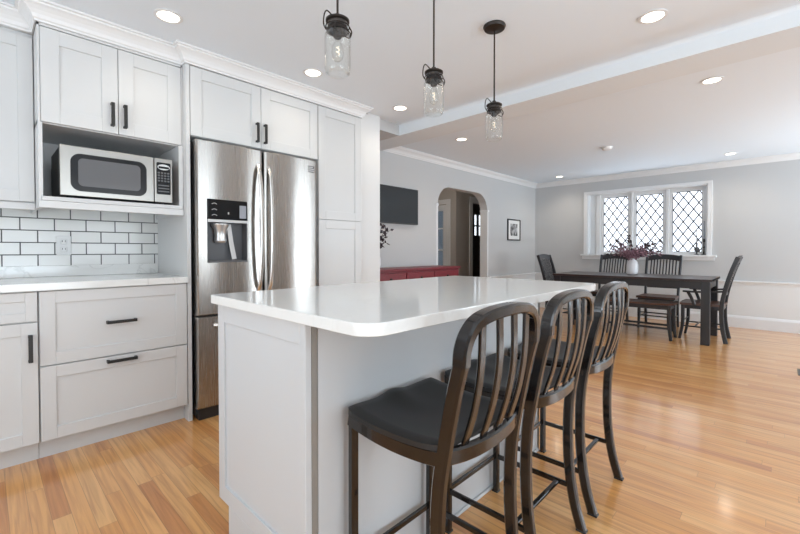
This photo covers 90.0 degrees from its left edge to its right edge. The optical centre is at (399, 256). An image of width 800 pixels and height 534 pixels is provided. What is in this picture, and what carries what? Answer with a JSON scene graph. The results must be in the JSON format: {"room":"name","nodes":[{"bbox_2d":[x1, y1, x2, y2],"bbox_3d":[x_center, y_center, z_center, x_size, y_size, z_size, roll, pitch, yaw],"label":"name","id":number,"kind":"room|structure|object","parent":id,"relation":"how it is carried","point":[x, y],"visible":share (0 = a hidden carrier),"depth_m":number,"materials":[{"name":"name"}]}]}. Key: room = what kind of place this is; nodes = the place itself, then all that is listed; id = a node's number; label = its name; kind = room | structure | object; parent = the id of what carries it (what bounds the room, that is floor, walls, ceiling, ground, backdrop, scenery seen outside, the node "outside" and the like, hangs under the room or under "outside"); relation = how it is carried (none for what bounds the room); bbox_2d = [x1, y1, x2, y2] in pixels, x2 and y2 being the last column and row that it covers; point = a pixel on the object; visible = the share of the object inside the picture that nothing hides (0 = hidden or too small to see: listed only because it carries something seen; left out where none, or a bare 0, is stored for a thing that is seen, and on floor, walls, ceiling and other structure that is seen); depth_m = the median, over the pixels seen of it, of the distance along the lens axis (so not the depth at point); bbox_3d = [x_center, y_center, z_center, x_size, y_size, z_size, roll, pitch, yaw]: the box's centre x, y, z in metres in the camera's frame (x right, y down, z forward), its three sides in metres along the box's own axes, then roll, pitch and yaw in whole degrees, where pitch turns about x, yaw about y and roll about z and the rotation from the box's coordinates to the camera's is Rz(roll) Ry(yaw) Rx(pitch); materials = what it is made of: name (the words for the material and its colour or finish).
{"room":"kitchen","nodes":[
{"label":"kitchen","id":0,"kind":"room"},
{"bbox_2d":[366,113,379,281],"bbox_3d":[-0.539,-0.155,4.004,0.820,2.330,0.152,1,1,44],"label":"wall","id":1,"kind":"structure","parent":0,"point":[373,120],"depth_m":3.71,"materials":[{"name":"white paint"}]},
{"bbox_2d":[0,0,373,118],"bbox_3d":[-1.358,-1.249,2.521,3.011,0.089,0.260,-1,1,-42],"label":"trim","id":2,"kind":"structure","parent":1,"relation":"attached to","point":[23,15],"depth_m":2.38,"materials":[{"name":"white paint"}]},
{"bbox_2d":[361,114,367,282],"bbox_3d":[-0.338,-0.138,3.621,0.020,2.310,0.121,1,1,44],"label":"trim","id":3,"kind":"structure","parent":1,"relation":"attached to","point":[364,121],"depth_m":3.62,"materials":[{"name":"white paint"}]},
{"bbox_2d":[380,119,398,140],"bbox_3d":[-0.342,-1.270,4.111,0.630,0.104,0.302,1,1,44],"label":"wall header","id":4,"kind":"structure","parent":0,"point":[387,129],"depth_m":3.94,"materials":[{"name":"grey paint"}]},
{"bbox_2d":[0,0,799,182],"bbox_3d":[1.019,-1.362,3.535,8.950,0.100,11.250,1,1,44],"label":"ceiling","id":5,"kind":"structure","parent":0,"point":[754,111],"depth_m":2.71,"materials":[{"name":"white paint"}]},
{"bbox_2d":[153,8,182,23],"bbox_3d":[-1.236,-1.284,2.135,0.138,0.006,0.138,1,1,44],"label":"recessed light","id":6,"kind":"object","parent":5,"relation":"in","point":[165,15],"visible":1,"depth_m":2.13,"materials":[{"name":"white paint"}]},
{"bbox_2d":[157,11,178,21],"bbox_3d":[-1.236,-1.285,2.135,0.105,0.002,0.105,0,1,-18],"label":"diffuser","id":7,"kind":"object","parent":6,"relation":"attached to","point":[165,16],"depth_m":2.14,"materials":[{"name":"white plastic"}]},
{"bbox_2d":[303,68,322,76],"bbox_3d":[-0.613,-1.295,2.815,0.138,0.006,0.138,1,1,44],"label":"recessed light","id":8,"kind":"object","parent":5,"relation":"in","point":[311,72],"visible":1,"depth_m":2.81,"materials":[{"name":"white paint"}]},
{"bbox_2d":[305,70,319,75],"bbox_3d":[-0.613,-1.297,2.815,0.105,0.002,0.105,0,1,-18],"label":"diffuser","id":9,"kind":"object","parent":8,"relation":"attached to","point":[307,72],"depth_m":2.81,"materials":[{"name":"white plastic"}]},
{"bbox_2d":[323,0,351,78],"bbox_3d":[-0.228,-0.971,1.459,0.124,0.610,0.124,1,1,44],"label":"pendant light","id":10,"kind":"object","parent":5,"relation":"hanging from","point":[337,24],"visible":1,"depth_m":1.45,"materials":[{"name":"brown metal"}]},
{"bbox_2d":[333,27,341,39],"bbox_3d":[-0.228,-0.830,1.461,0.034,0.060,0.034,1,1,44],"label":"socket","id":11,"kind":"object","parent":10,"relation":"attached to","point":[336,36],"depth_m":1.45,"materials":[{"name":"brown metal"}]},
{"bbox_2d":[324,24,350,78],"bbox_3d":[-0.228,-0.759,1.462,0.095,0.186,0.095,1,1,44],"label":"glass jar","id":12,"kind":"object","parent":10,"relation":"on","point":[337,31],"depth_m":1.45,"materials":[{"name":"clear glass"}]},
{"bbox_2d":[392,105,407,110],"bbox_3d":[0.001,-1.308,3.514,0.138,0.006,0.138,1,1,44],"label":"recessed light","id":13,"kind":"object","parent":5,"relation":"in","point":[397,107],"visible":1,"depth_m":3.52,"materials":[{"name":"white paint"}]},
{"bbox_2d":[394,106,405,109],"bbox_3d":[0.001,-1.309,3.514,0.105,0.002,0.105,0,1,16],"label":"diffuser","id":14,"kind":"object","parent":13,"relation":"attached to","point":[395,107],"depth_m":3.51,"materials":[{"name":"white plastic"}]},
{"bbox_2d":[422,0,444,116],"bbox_3d":[0.157,-0.973,1.861,0.124,0.620,0.124,1,1,44],"label":"pendant light","id":15,"kind":"object","parent":5,"relation":"hanging from","point":[433,75],"visible":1,"depth_m":1.85,"materials":[{"name":"brown metal"}]},
{"bbox_2d":[430,78,436,86],"bbox_3d":[0.157,-0.827,1.863,0.034,0.060,0.034,1,1,44],"label":"socket","id":16,"kind":"object","parent":15,"relation":"attached to","point":[433,81],"depth_m":1.85,"materials":[{"name":"brown metal"}]},
{"bbox_2d":[455,137,467,140],"bbox_3d":[0.694,-1.325,4.504,0.138,0.006,0.138,1,1,44],"label":"recessed light","id":17,"kind":"object","parent":5,"relation":"in","point":[460,138],"visible":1,"depth_m":4.51,"materials":[{"name":"white paint"}]},
{"bbox_2d":[483,20,505,140],"bbox_3d":[0.527,-0.971,2.237,0.124,0.636,0.124,1,1,44],"label":"pendant light","id":18,"kind":"object","parent":5,"relation":"hanging from","point":[492,27],"visible":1,"depth_m":2.22,"materials":[{"name":"brown metal"}]},
{"bbox_2d":[491,110,496,116],"bbox_3d":[0.527,-0.817,2.240,0.034,0.060,0.034,1,1,44],"label":"socket","id":19,"kind":"object","parent":18,"relation":"attached to","point":[493,113],"depth_m":2.23,"materials":[{"name":"brown metal"}]},
{"bbox_2d":[380,10,799,150],"bbox_3d":[1.813,-1.241,2.465,6.020,0.105,0.300,1,1,44],"label":"ceiling beam","id":20,"kind":"structure","parent":5,"relation":"attached to","point":[779,33],"depth_m":2.64,"materials":[{"name":"white paint"}]},
{"bbox_2d":[397,3,799,126],"bbox_3d":[1.928,-1.272,2.128,5.389,0.029,0.030,1,1,44],"label":"trim","id":21,"kind":"structure","parent":20,"relation":"attached to","point":[791,8],"depth_m":2.56,"materials":[{"name":"white paint"}]},
{"bbox_2d":[601,146,612,150],"bbox_3d":[2.511,-1.317,4.856,0.124,0.034,0.124,1,1,44],"label":"smoke detector","id":22,"kind":"object","parent":5,"relation":"attached to","point":[605,148],"visible":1,"depth_m":4.82,"materials":[{"name":"white plastic"}]},
{"bbox_2d":[638,9,667,23],"bbox_3d":[1.351,-1.284,2.138,0.138,0.006,0.138,1,1,44],"label":"recessed light","id":23,"kind":"object","parent":5,"relation":"in","point":[655,15],"visible":1,"depth_m":2.14,"materials":[{"name":"white paint"}]},
{"bbox_2d":[641,11,663,21],"bbox_3d":[1.351,-1.285,2.137,0.105,0.002,0.105,0,1,-18],"label":"diffuser","id":24,"kind":"object","parent":23,"relation":"attached to","point":[650,16],"depth_m":2.14,"materials":[{"name":"white plastic"}]},
{"bbox_2d":[700,76,723,84],"bbox_3d":[2.294,-1.298,2.941,0.138,0.006,0.138,1,1,44],"label":"recessed light","id":25,"kind":"object","parent":5,"relation":"in","point":[711,80],"visible":1,"depth_m":2.94,"materials":[{"name":"white paint"}]},
{"bbox_2d":[703,78,720,82],"bbox_3d":[2.294,-1.299,2.941,0.105,0.002,0.105,0,1,-18],"label":"diffuser","id":26,"kind":"object","parent":25,"relation":"attached to","point":[708,80],"depth_m":2.94,"materials":[{"name":"white plastic"}]},
{"bbox_2d":[0,307,799,533],"bbox_3d":[1.019,1.068,3.578,8.950,0.100,11.250,1,1,44],"label":"floor","id":27,"kind":"structure","parent":0,"point":[707,438],"depth_m":1.99,"materials":[{"name":"brown wood"}]},
{"bbox_2d":[0,291,39,468],"bbox_3d":[-2.196,0.608,2.024,0.641,0.874,0.507,1,1,44],"label":"base cabinet","id":28,"kind":"object","parent":27,"relation":"on","point":[19,373],"visible":0.99,"depth_m":1.96,"materials":[{"name":"white paint"}]},
{"bbox_2d":[37,283,187,457],"bbox_3d":[-1.779,0.600,2.459,0.641,0.874,0.693,1,1,44],"label":"base cabinet","id":29,"kind":"object","parent":27,"relation":"on","point":[112,361],"visible":1,"depth_m":2.22,"materials":[{"name":"white paint"}]},
{"bbox_2d":[0,263,187,292],"bbox_3d":[-2.607,0.123,1.594,0.631,0.107,3.074,1,1,44],"label":"countertop","id":30,"kind":"structure","parent":29,"relation":"on","point":[58,277],"depth_m":2.40,"materials":[{"name":"white stone"}]},
{"bbox_2d":[158,63,192,420],"bbox_3d":[-1.542,-0.086,2.718,0.609,2.238,0.022,1,1,44],"label":"panel","id":31,"kind":"object","parent":27,"relation":"on","point":[174,233],"visible":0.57,"depth_m":2.52,"materials":[{"name":"white paint"}]},
{"bbox_2d":[190,139,316,420],"bbox_3d":[-1.163,0.141,3.011,0.719,1.772,0.893,1,1,44],"label":"refrigerator","id":32,"kind":"object","parent":27,"relation":"on","point":[253,212],"visible":0.7,"depth_m":2.68,"materials":[{"name":"grey metal"}]},
{"bbox_2d":[315,105,360,285],"bbox_3d":[-0.716,-0.102,3.581,0.609,2.238,0.452,1,1,44],"label":"pantry cabinet","id":33,"kind":"object","parent":27,"relation":"on","point":[338,163],"visible":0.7,"depth_m":3.35,"materials":[{"name":"white paint"}]},
{"bbox_2d":[218,303,539,533],"bbox_3d":[0.040,0.607,1.836,0.597,0.882,1.472,1,1,44],"label":"base cabinet","id":34,"kind":"object","parent":27,"relation":"on","point":[287,389],"visible":0.43,"depth_m":1.29,"materials":[{"name":"grey paint"}]},
{"bbox_2d":[211,276,595,336],"bbox_3d":[0.142,0.151,1.734,0.880,0.032,1.533,1,1,44],"label":"countertop","id":35,"kind":"structure","parent":34,"relation":"on","point":[380,308],"depth_m":1.31,"materials":[{"name":"white stone"}]},
{"bbox_2d":[380,265,459,280],"bbox_3d":[0.124,0.561,4.776,0.378,0.872,1.555,1,1,44],"label":"sideboard","id":36,"kind":"object","parent":27,"relation":"on","point":[413,272],"visible":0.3,"depth_m":4.64,"materials":[{"name":"red paint"}]},
{"bbox_2d":[380,223,393,265],"bbox_3d":[-0.235,-0.124,4.409,0.120,0.509,0.389,1,1,44],"label":"vase","id":37,"kind":"object","parent":36,"relation":"on","point":[383,226],"visible":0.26,"depth_m":4.43,"materials":[{"name":"white ceramic"}]},
{"bbox_2d":[347,301,539,533],"bbox_3d":[0.131,0.591,1.173,0.440,0.949,0.402,1,1,44],"label":"bar stool","id":38,"kind":"object","parent":27,"relation":"on","point":[425,421],"visible":1,"depth_m":1.08,"materials":[{"name":"black metal"}]},
{"bbox_2d":[444,289,593,533],"bbox_3d":[0.454,0.585,1.518,0.440,0.949,0.402,1,1,44],"label":"bar stool","id":39,"kind":"object","parent":27,"relation":"on","point":[543,378],"visible":0.77,"depth_m":1.40,"materials":[{"name":"black metal"}]},
{"bbox_2d":[537,254,575,324],"bbox_3d":[2.449,0.466,6.110,0.578,1.022,0.519,1,1,44],"label":"armchair","id":40,"kind":"object","parent":27,"relation":"on","point":[541,258],"visible":0.44,"depth_m":6.23,"materials":[{"name":"grey paint"}]},
{"bbox_2d":[507,281,628,517],"bbox_3d":[0.789,0.578,1.869,0.440,0.949,0.402,1,1,44],"label":"bar stool","id":41,"kind":"object","parent":27,"relation":"on","point":[592,353],"visible":0.76,"depth_m":1.71,"materials":[{"name":"black metal"}]},
{"bbox_2d":[591,254,628,319],"bbox_3d":[3.245,0.465,6.166,0.460,1.022,0.578,1,1,44],"label":"dining chair","id":42,"kind":"object","parent":27,"relation":"on","point":[605,257],"visible":0.3,"depth_m":6.33,"materials":[{"name":"grey paint"}]},
{"bbox_2d":[553,271,719,345],"bbox_3d":[3.112,0.613,5.387,1.800,0.747,0.830,1,1,44],"label":"dining table","id":43,"kind":"object","parent":27,"relation":"on","point":[708,316],"visible":0.82,"depth_m":4.95,"materials":[{"name":"brown wood"}]},
{"bbox_2d":[603,235,663,274],"bbox_3d":[3.161,-0.035,5.417,0.767,0.545,0.366,1,1,44],"label":"flower vase","id":44,"kind":"object","parent":43,"relation":"on","point":[632,255],"visible":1,"depth_m":5.38,"materials":[{"name":"white ceramic"}]},
{"bbox_2d":[606,296,678,340],"bbox_3d":[3.052,0.768,5.088,0.770,0.451,0.330,1,1,44],"label":"bench","id":45,"kind":"object","parent":27,"relation":"on","point":[670,306],"visible":0.59,"depth_m":4.93,"materials":[{"name":"brown wood"}]},
{"bbox_2d":[636,254,682,331],"bbox_3d":[3.656,0.475,5.634,0.460,1.022,0.578,1,1,44],"label":"dining chair","id":46,"kind":"object","parent":27,"relation":"on","point":[646,296],"visible":0.63,"depth_m":5.67,"materials":[{"name":"brown wood"}]},
{"bbox_2d":[678,255,742,343],"bbox_3d":[3.765,0.488,4.850,0.578,1.022,0.519,1,1,44],"label":"armchair","id":47,"kind":"object","parent":27,"relation":"on","point":[721,306],"visible":0.89,"depth_m":4.79,"materials":[{"name":"brown wood"}]},
{"bbox_2d":[438,189,458,265],"bbox_3d":[0.595,-0.227,8.137,1.400,2.330,0.100,1,1,44],"label":"wall","id":48,"kind":"structure","parent":0,"point":[453,195],"depth_m":7.66,"materials":[{"name":"beige paint"}]},
{"bbox_2d":[438,205,445,265],"bbox_3d":[0.646,-0.046,8.063,0.780,1.950,0.040,1,1,44],"label":"door","id":49,"kind":"structure","parent":48,"relation":"in","point":[441,208],"depth_m":7.88,"materials":[{"name":"white paint"}]},
{"bbox_2d":[438,199,450,265],"bbox_3d":[0.618,-0.090,8.034,0.960,2.060,0.020,1,1,44],"label":"trim","id":50,"kind":"structure","parent":48,"relation":"attached to","point":[446,201],"depth_m":7.72,"materials":[{"name":"white paint"}]},
{"bbox_2d":[459,192,478,275],"bbox_3d":[1.942,-0.235,8.618,0.120,2.330,2.460,1,1,44],"label":"wall","id":51,"kind":"structure","parent":48,"relation":"in","point":[463,197],"depth_m":7.81,"materials":[{"name":"beige paint"}]},
{"bbox_2d":[473,203,479,276],"bbox_3d":[1.698,-0.081,8.338,0.068,2.010,0.839,1,1,44],"label":"door","id":52,"kind":"structure","parent":51,"relation":"attached to","point":[476,207],"depth_m":8.18,"materials":[{"name":"black wood"}]},
{"bbox_2d":[380,151,534,279],"bbox_3d":[0.960,-0.190,6.034,0.136,2.330,4.853,1,1,44],"label":"wall","id":53,"kind":"structure","parent":0,"point":[410,245],"depth_m":5.69,"materials":[{"name":"grey paint"}]},
{"bbox_2d":[380,184,417,224],"bbox_3d":[-0.112,-0.624,4.777,0.058,0.444,0.940,1,1,44],"label":"television","id":54,"kind":"object","parent":53,"relation":"attached to","point":[398,205],"visible":0.59,"depth_m":4.83,"materials":[{"name":"black plastic"}]},
{"bbox_2d":[436,203,488,276],"bbox_3d":[0.910,0.116,5.985,0.148,1.720,1.354,1,1,44],"label":"trim","id":55,"kind":"structure","parent":53,"relation":"attached to","point":[483,213],"depth_m":6.42,"materials":[{"name":"white paint"}]},
{"bbox_2d":[490,273,535,277],"bbox_3d":[2.004,0.334,7.021,0.032,0.057,1.635,1,1,44],"label":"trim","id":56,"kind":"structure","parent":53,"relation":"attached to","point":[523,274],"depth_m":7.01,"materials":[{"name":"white paint"}]},
{"bbox_2d":[507,219,520,240],"bbox_3d":[1.997,-0.474,7.007,0.022,0.370,0.450,1,1,44],"label":"framed print","id":57,"kind":"object","parent":53,"relation":"attached to","point":[513,225],"visible":1,"depth_m":7.00,"materials":[{"name":"black"}]},
{"bbox_2d":[469,196,478,276],"bbox_3d":[1.738,-0.135,8.304,0.022,2.140,1.040,1,1,44],"label":"door frame","id":58,"kind":"structure","parent":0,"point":[472,200],"depth_m":7.95,"materials":[{"name":"white paint"}]},
{"bbox_2d":[535,159,799,320],"bbox_3d":[4.837,-0.183,5.642,6.320,2.330,0.256,1,1,44],"label":"wall","id":59,"kind":"structure","parent":0,"point":[756,207],"depth_m":5.60,"materials":[{"name":"grey paint"}]},
{"bbox_2d":[382,146,799,188],"bbox_3d":[3.335,-1.280,4.054,6.020,0.079,4.100,1,1,44],"label":"trim","id":60,"kind":"structure","parent":59,"relation":"attached to","point":[403,151],"depth_m":5.89,"materials":[{"name":"white paint"}]},
{"bbox_2d":[580,180,716,260],"bbox_3d":[3.930,-0.539,6.453,1.880,1.162,0.270,1,1,44],"label":"window","id":61,"kind":"structure","parent":59,"relation":"in","point":[594,209],"depth_m":6.41,"materials":[{"name":"white paint"}]},
{"bbox_2d":[694,231,699,254],"bbox_3d":[4.422,-0.212,5.960,0.067,0.364,0.068,1,1,44],"label":"candlestick","id":62,"kind":"object","parent":61,"relation":"on","point":[696,248],"visible":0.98,"depth_m":5.95,"materials":[{"name":"grey metal"}]},
{"bbox_2d":[701,221,705,254],"bbox_3d":[4.484,-0.281,5.900,0.069,0.504,0.070,1,1,44],"label":"candlestick","id":63,"kind":"object","parent":61,"relation":"on","point":[704,221],"visible":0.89,"depth_m":5.89,"materials":[{"name":"black metal"}]},
{"bbox_2d":[535,272,799,286],"bbox_3d":[4.742,0.360,5.551,6.020,0.057,0.032,1,1,44],"label":"trim","id":64,"kind":"structure","parent":59,"relation":"attached to","point":[781,284],"depth_m":5.41,"materials":[{"name":"white paint"}]},
{"bbox_2d":[540,301,799,333],"bbox_3d":[4.745,0.899,5.564,6.020,0.168,0.022,1,1,44],"label":"baseboard","id":65,"kind":"structure","parent":59,"relation":"attached to","point":[770,324],"depth_m":5.52,"materials":[{"name":"white paint"}]},
{"bbox_3d":[-2.391,-0.128,2.461,0.240,2.330,4.950,1,1,44],"label":"wall","id":66,"kind":"structure","parent":0,"visible":0},
{"bbox_2d":[0,208,157,266],"bbox_3d":[-2.838,-0.123,1.806,0.019,0.377,3.086,1,1,44],"label":"tiled wall","id":67,"kind":"structure","parent":66,"relation":"attached to","point":[97,237],"depth_m":2.58,"materials":[{"name":"white tile"}]},
{"bbox_2d":[0,26,34,209],"bbox_3d":[-2.311,-0.724,2.063,0.369,0.941,0.602,1,1,44],"label":"upper cabinet","id":68,"kind":"object","parent":67,"relation":"attached to","point":[17,168],"visible":1,"depth_m":2.11,"materials":[{"name":"white paint"}]},
{"bbox_2d":[56,236,70,254],"bbox_3d":[-2.126,-0.072,2.530,0.010,0.120,0.072,1,1,44],"label":"wall outlet","id":69,"kind":"object","parent":67,"relation":"attached to","point":[63,243],"visible":1,"depth_m":2.53,"materials":[{"name":"white plastic"}]},
{"bbox_2d":[60,239,66,243],"bbox_3d":[-2.125,-0.096,2.528,0.006,0.034,0.032,1,1,44],"label":"socket","id":70,"kind":"object","parent":69,"relation":"attached to","point":[62,241],"depth_m":2.53,"materials":[{"name":"grey plastic"}]},
{"bbox_2d":[61,247,66,251],"bbox_3d":[-2.125,-0.048,2.529,0.006,0.034,0.032,1,1,44],"label":"socket","id":71,"kind":"object","parent":69,"relation":"attached to","point":[63,249],"depth_m":2.53,"materials":[{"name":"grey plastic"}]},
{"bbox_2d":[30,21,183,219],"bbox_3d":[-1.792,-0.731,2.456,0.576,0.941,0.681,1,1,44],"label":"upper cabinet","id":72,"kind":"object","parent":67,"relation":"attached to","point":[88,92],"visible":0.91,"depth_m":2.26,"materials":[{"name":"white paint"}]},
{"bbox_2d":[51,144,171,204],"bbox_3d":[-1.724,-0.458,2.403,0.395,0.275,0.532,1,1,44],"label":"microwave","id":73,"kind":"object","parent":72,"relation":"on","point":[76,171],"visible":0.87,"depth_m":2.24,"materials":[{"name":"grey metal"}]},
{"bbox_2d":[41,196,181,214],"bbox_3d":[-1.792,-0.310,2.465,0.535,0.022,0.662,1,1,44],"label":"shelf","id":74,"kind":"object","parent":72,"relation":"attached to","point":[176,207],"depth_m":2.26,"materials":[{"name":"white paint"}]},
{"bbox_2d":[189,66,317,160],"bbox_3d":[-1.193,-0.992,3.044,0.641,0.438,0.952,1,1,44],"label":"upper cabinet","id":75,"kind":"object","parent":66,"relation":"attached to","point":[223,109],"visible":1,"depth_m":2.79,"materials":[{"name":"white paint"}]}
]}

